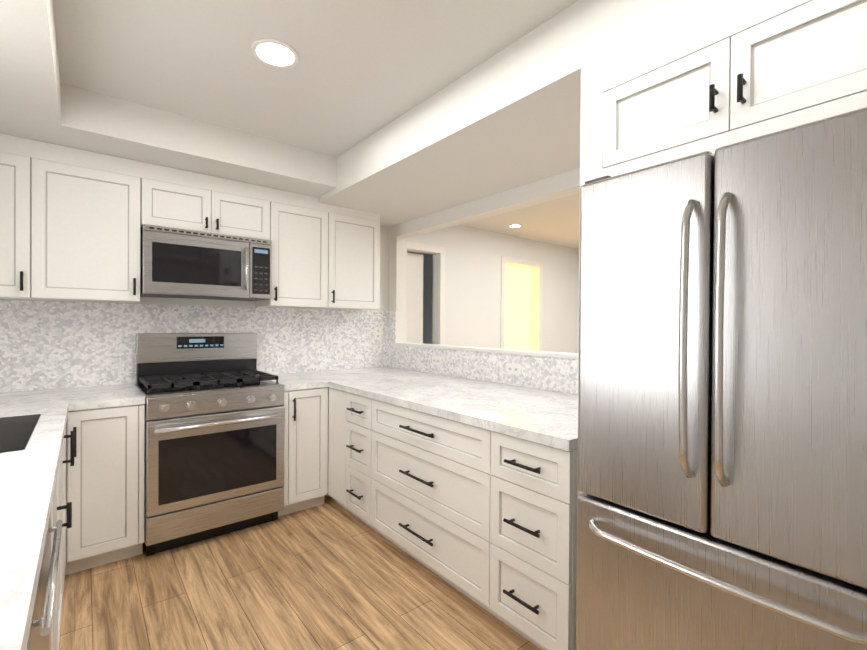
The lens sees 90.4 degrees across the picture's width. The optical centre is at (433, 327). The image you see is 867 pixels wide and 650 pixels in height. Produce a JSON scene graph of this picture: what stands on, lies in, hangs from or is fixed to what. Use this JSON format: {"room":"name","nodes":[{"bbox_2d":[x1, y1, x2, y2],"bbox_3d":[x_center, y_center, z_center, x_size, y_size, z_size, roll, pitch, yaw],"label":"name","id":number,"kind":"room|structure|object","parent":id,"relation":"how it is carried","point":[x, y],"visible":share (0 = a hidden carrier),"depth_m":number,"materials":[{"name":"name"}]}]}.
{"room":"kitchen","nodes":[
{"label":"kitchen","id":0,"kind":"room"},
{"bbox_2d":[0,225,388,390],"bbox_3d":[-1.572,0.036,3.285,3.080,2.500,0.120,0,0,-39],"label":"wall","id":1,"kind":"structure","parent":0,"point":[384,268],"depth_m":3.35,"materials":[{"name":"paint"}]},
{"bbox_2d":[0,133,47,300],"bbox_3d":[-2.405,-0.580,2.290,0.524,0.843,0.338,0,0,-39],"label":"upper cabinet","id":2,"kind":"object","parent":1,"relation":"attached to","point":[23,161],"depth_m":2.27,"materials":[{"name":"white wood"}]},
{"bbox_2d":[48,143,143,302],"bbox_3d":[-2.081,-0.580,2.553,0.543,0.843,0.338,0,0,-39],"label":"upper cabinet","id":3,"kind":"object","parent":1,"relation":"attached to","point":[73,221],"depth_m":2.46,"materials":[{"name":"white wood"}]},
{"bbox_2d":[144,162,223,233],"bbox_3d":[-1.698,-0.811,2.861,0.433,0.379,0.338,0,0,-39],"label":"upper cabinet","id":4,"kind":"object","parent":1,"relation":"attached to","point":[173,198],"depth_m":2.74,"materials":[{"name":"white wood"}]},
{"bbox_2d":[140,224,271,300],"bbox_3d":[-1.541,-0.408,2.930,0.756,0.413,0.438,0,0,-39],"label":"microwave","id":5,"kind":"object","parent":4,"relation":"attached to","point":[182,263],"visible":0.98,"depth_m":2.77,"materials":[{"name":"grey metal"}]},
{"bbox_2d":[0,300,387,392],"bbox_3d":[-1.567,0.110,3.207,2.930,0.533,0.008,0,0,-39],"label":"tile backsplash","id":6,"kind":"structure","parent":1,"relation":"attached to","point":[46,345],"depth_m":2.86,"materials":[{"name":"tile"}]},
{"bbox_2d":[374,327,380,339],"bbox_3d":[-0.521,0.058,4.045,0.072,0.115,0.008,0,0,-39],"label":"electrical outlet","id":7,"kind":"object","parent":6,"relation":"attached to","point":[377,335],"visible":1,"depth_m":4.04,"materials":[{"name":"white plastic"}]},
{"bbox_2d":[224,179,267,239],"bbox_3d":[-1.441,-0.811,3.070,0.434,0.379,0.338,0,0,-39],"label":"upper cabinet","id":8,"kind":"object","parent":1,"relation":"attached to","point":[245,204],"depth_m":2.98,"materials":[{"name":"white wood"}]},
{"bbox_2d":[256,188,339,308],"bbox_3d":[-1.077,-0.578,3.368,0.504,0.843,0.338,0,0,-39],"label":"upper cabinet","id":9,"kind":"object","parent":1,"relation":"attached to","point":[302,230],"depth_m":3.24,"materials":[{"name":"white wood"}]},
{"bbox_2d":[336,207,379,309],"bbox_3d":[-0.765,-0.578,3.621,0.531,0.843,0.338,0,0,-39],"label":"upper cabinet","id":10,"kind":"object","parent":1,"relation":"attached to","point":[358,239],"depth_m":3.53,"materials":[{"name":"white wood"}]},
{"bbox_2d":[59,495,540,649],"bbox_3d":[1.337,1.363,2.332,6.640,0.100,5.590,0,0,-39],"label":"floor","id":11,"kind":"structure","parent":0,"point":[330,574],"depth_m":2.06,"materials":[{"name":"brown wood"}]},
{"bbox_2d":[27,513,62,649],"bbox_3d":[-1.068,0.873,0.755,0.617,0.866,0.592,0,0,-39],"label":"dishwasher","id":12,"kind":"object","parent":11,"relation":"on","point":[39,638],"visible":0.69,"depth_m":0.89,"materials":[{"name":"grey"}]},
{"bbox_2d":[51,456,61,649],"bbox_3d":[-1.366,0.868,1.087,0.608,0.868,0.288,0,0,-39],"label":"base cabinet","id":13,"kind":"object","parent":11,"relation":"on","point":[59,507],"depth_m":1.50,"materials":[{"name":"white wood"}]},
{"bbox_2d":[61,428,69,475],"bbox_3d":[-2.010,0.858,1.880,0.608,0.868,0.235,0,0,-39],"label":"base cabinet","id":14,"kind":"object","parent":11,"relation":"on","point":[63,453],"depth_m":1.92,"materials":[{"name":"white wood"}]},
{"bbox_2d":[62,476,69,603],"bbox_3d":[-1.697,0.997,1.495,0.608,0.600,0.760,0,0,-39],"label":"base cabinet","id":15,"kind":"object","parent":11,"relation":"on","point":[64,506],"depth_m":1.93,"materials":[{"name":"white wood"}]},
{"bbox_2d":[70,431,73,527],"bbox_3d":[-2.283,0.854,2.217,0.608,0.868,0.633,0,0,-39],"label":"base cabinet","id":16,"kind":"object","parent":11,"relation":"on","point":[71,432],"depth_m":1.85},
{"bbox_2d":[0,388,75,649],"bbox_3d":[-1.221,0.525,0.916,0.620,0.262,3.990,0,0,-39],"label":"countertop","id":17,"kind":"structure","parent":16,"relation":"on","point":[32,427],"depth_m":1.04,"materials":[{"name":"stone"}]},
{"bbox_2d":[0,414,40,452],"bbox_3d":[-1.684,0.519,1.513,0.439,0.261,0.724,0,0,-39],"label":"sink basin","id":18,"kind":"object","parent":17,"relation":"in","point":[22,432],"depth_m":1.85,"materials":[{"name":"grey metal"}]},
{"bbox_2d":[72,384,144,410],"bbox_3d":[-1.900,0.399,2.508,0.312,0.040,0.660,0,0,-39],"label":"countertop","id":19,"kind":"structure","parent":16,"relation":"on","point":[95,397],"depth_m":2.36,"materials":[{"name":"stone"}]},
{"bbox_2d":[65,404,144,574],"bbox_3d":[-1.927,0.855,2.509,0.348,0.868,0.628,0,0,-39],"label":"base cabinet","id":20,"kind":"object","parent":11,"relation":"on","point":[105,484],"depth_m":2.28,"materials":[{"name":"white wood"}]},
{"bbox_2d":[136,333,284,555],"bbox_3d":[-1.457,0.667,2.817,0.758,1.245,0.723,0,0,-39],"label":"gas range","id":21,"kind":"object","parent":11,"relation":"on","point":[214,436],"visible":1,"depth_m":2.62,"materials":[{"name":"silver metal"}]},
{"bbox_2d":[278,387,328,516],"bbox_3d":[-1.063,0.856,3.210,0.338,0.868,0.628,0,0,-39],"label":"base cabinet","id":22,"kind":"object","parent":11,"relation":"on","point":[306,439],"depth_m":2.97,"materials":[{"name":"white wood"}]},
{"bbox_2d":[271,372,327,390],"bbox_3d":[-1.074,0.400,3.192,0.302,0.040,0.638,0,0,-39],"label":"countertop","id":23,"kind":"structure","parent":22,"relation":"on","point":[292,381],"depth_m":3.04,"materials":[{"name":"stone"}]},
{"bbox_2d":[304,367,577,450],"bbox_3d":[0.023,0.410,2.826,0.920,0.040,2.590,0,0,-39],"label":"countertop","id":24,"kind":"structure","parent":22,"relation":"on","point":[545,417],"depth_m":2.34,"materials":[{"name":"stone"}]},
{"bbox_2d":[326,388,341,505],"bbox_3d":[-0.307,0.861,3.246,0.918,0.868,0.260,0,0,-39],"label":"base cabinet","id":25,"kind":"object","parent":11,"relation":"on","point":[335,396],"depth_m":2.97,"materials":[{"name":"white wood"}]},
{"bbox_2d":[342,391,369,523],"bbox_3d":[-0.123,0.864,3.020,0.918,0.868,0.323,0,0,-39],"label":"base cabinet","id":26,"kind":"object","parent":11,"relation":"on","point":[353,406],"depth_m":2.77,"materials":[{"name":"white wood"}]},
{"bbox_2d":[366,399,485,609],"bbox_3d":[0.288,0.870,2.513,0.918,0.868,0.982,0,0,-39],"label":"base cabinet","id":27,"kind":"object","parent":11,"relation":"on","point":[485,519],"depth_m":2.16,"materials":[{"name":"white wood"}]},
{"bbox_2d":[486,430,576,649],"bbox_3d":[0.720,0.877,1.980,0.918,0.868,0.390,0,0,-39],"label":"base cabinet","id":28,"kind":"object","parent":11,"relation":"on","point":[531,487],"depth_m":1.67,"materials":[{"name":"white wood"}]},
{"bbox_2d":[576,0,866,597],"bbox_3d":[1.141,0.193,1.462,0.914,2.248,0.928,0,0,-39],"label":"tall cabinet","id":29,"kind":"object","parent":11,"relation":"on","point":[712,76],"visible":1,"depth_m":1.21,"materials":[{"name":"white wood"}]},
{"bbox_2d":[576,107,866,649],"bbox_3d":[1.062,0.421,1.402,1.042,1.792,0.770,0,0,-39],"label":"refrigerator","id":30,"kind":"object","parent":11,"relation":"on","point":[722,443],"visible":1,"depth_m":1.07,"materials":[{"name":"grey metal"}]},
{"bbox_2d":[53,0,578,156],"bbox_3d":[0.067,-1.238,1.173,3.200,0.100,5.440,0,0,-39],"label":"ceiling","id":31,"kind":"structure","parent":0,"point":[359,72],"depth_m":1.89,"materials":[{"name":"paint"}]},
{"bbox_2d":[251,38,298,67],"bbox_3d":[-0.692,-1.195,1.885,0.200,0.008,0.200,0,0,-39],"label":"recessed light","id":32,"kind":"object","parent":31,"relation":"in","point":[275,53],"visible":1,"depth_m":1.87,"materials":[{"name":"white plastic"}]},
{"bbox_2d":[0,0,711,226],"bbox_3d":[0.065,-1.064,1.174,2.960,0.250,5.200,0,0,-39],"label":"ceiling","id":33,"kind":"structure","parent":0,"point":[507,118],"depth_m":2.23,"materials":[{"name":"paint"}]},
{"bbox_2d":[389,168,579,392],"bbox_3d":[1.253,0.063,2.152,0.120,2.500,5.200,0,0,-39],"label":"wall","id":34,"kind":"structure","parent":0,"point":[561,185],"depth_m":3.41,"materials":[{"name":"paint"}]},
{"bbox_2d":[388,311,577,394],"bbox_3d":[0.387,0.124,3.118,0.008,0.533,2.590,0,0,-39],"label":"tile backsplash","id":35,"kind":"structure","parent":34,"relation":"attached to","point":[556,374],"depth_m":3.10,"materials":[{"name":"tile"}]},
{"bbox_2d":[432,356,440,365],"bbox_3d":[0.024,0.275,3.552,0.008,0.072,0.115,0,0,-39],"label":"electrical outlet","id":36,"kind":"object","parent":35,"relation":"attached to","point":[436,360],"visible":1,"depth_m":3.55,"materials":[{"name":"white plastic"}]},
{"bbox_2d":[507,363,519,374],"bbox_3d":[0.540,0.283,2.915,0.008,0.072,0.115,0,0,-39],"label":"electrical outlet","id":37,"kind":"object","parent":35,"relation":"attached to","point":[514,369],"visible":1,"depth_m":2.91,"materials":[{"name":"white plastic"}]},
{"bbox_2d":[394,343,577,358],"bbox_3d":[0.473,0.169,3.111,0.162,0.022,2.470,0,0,-39],"label":"sill","id":38,"kind":"structure","parent":34,"relation":"on","point":[526,352],"depth_m":3.06,"materials":[{"name":"white stone"}]},
{"bbox_2d":[407,225,578,352],"bbox_3d":[0.821,0.064,5.414,3.320,2.450,0.130,0,0,-39],"label":"wall","id":39,"kind":"structure","parent":0,"point":[473,290],"depth_m":5.26,"materials":[{"name":"paint"}]},
{"bbox_2d":[407,252,422,342],"bbox_3d":[-0.240,0.236,4.627,0.360,2.080,0.138,0,0,-39],"label":"interior door","id":40,"kind":"structure","parent":39,"relation":"in","point":[414,297],"depth_m":4.69,"materials":[{"name":"white wood"}]},
{"bbox_2d":[407,241,542,350],"bbox_3d":[0.549,0.204,5.114,2.380,2.170,0.015,0,0,-39],"label":"door frame","id":41,"kind":"structure","parent":39,"relation":"attached to","point":[432,248],"depth_m":5.34,"materials":[{"name":"white wood"}]},
{"bbox_2d":[459,193,579,248],"bbox_3d":[2.194,-1.191,3.820,3.440,0.100,6.870,0,0,-39],"label":"ceiling","id":42,"kind":"structure","parent":0,"point":[556,222],"depth_m":4.76,"materials":[{"name":"paint"}]},
{"bbox_2d":[508,224,521,227],"bbox_3d":[0.930,-1.153,4.901,0.164,0.008,0.164,0,0,-39],"label":"recessed light","id":43,"kind":"object","parent":42,"relation":"in","point":[515,225],"visible":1,"depth_m":4.87,"materials":[{"name":"white plastic"}]}
]}

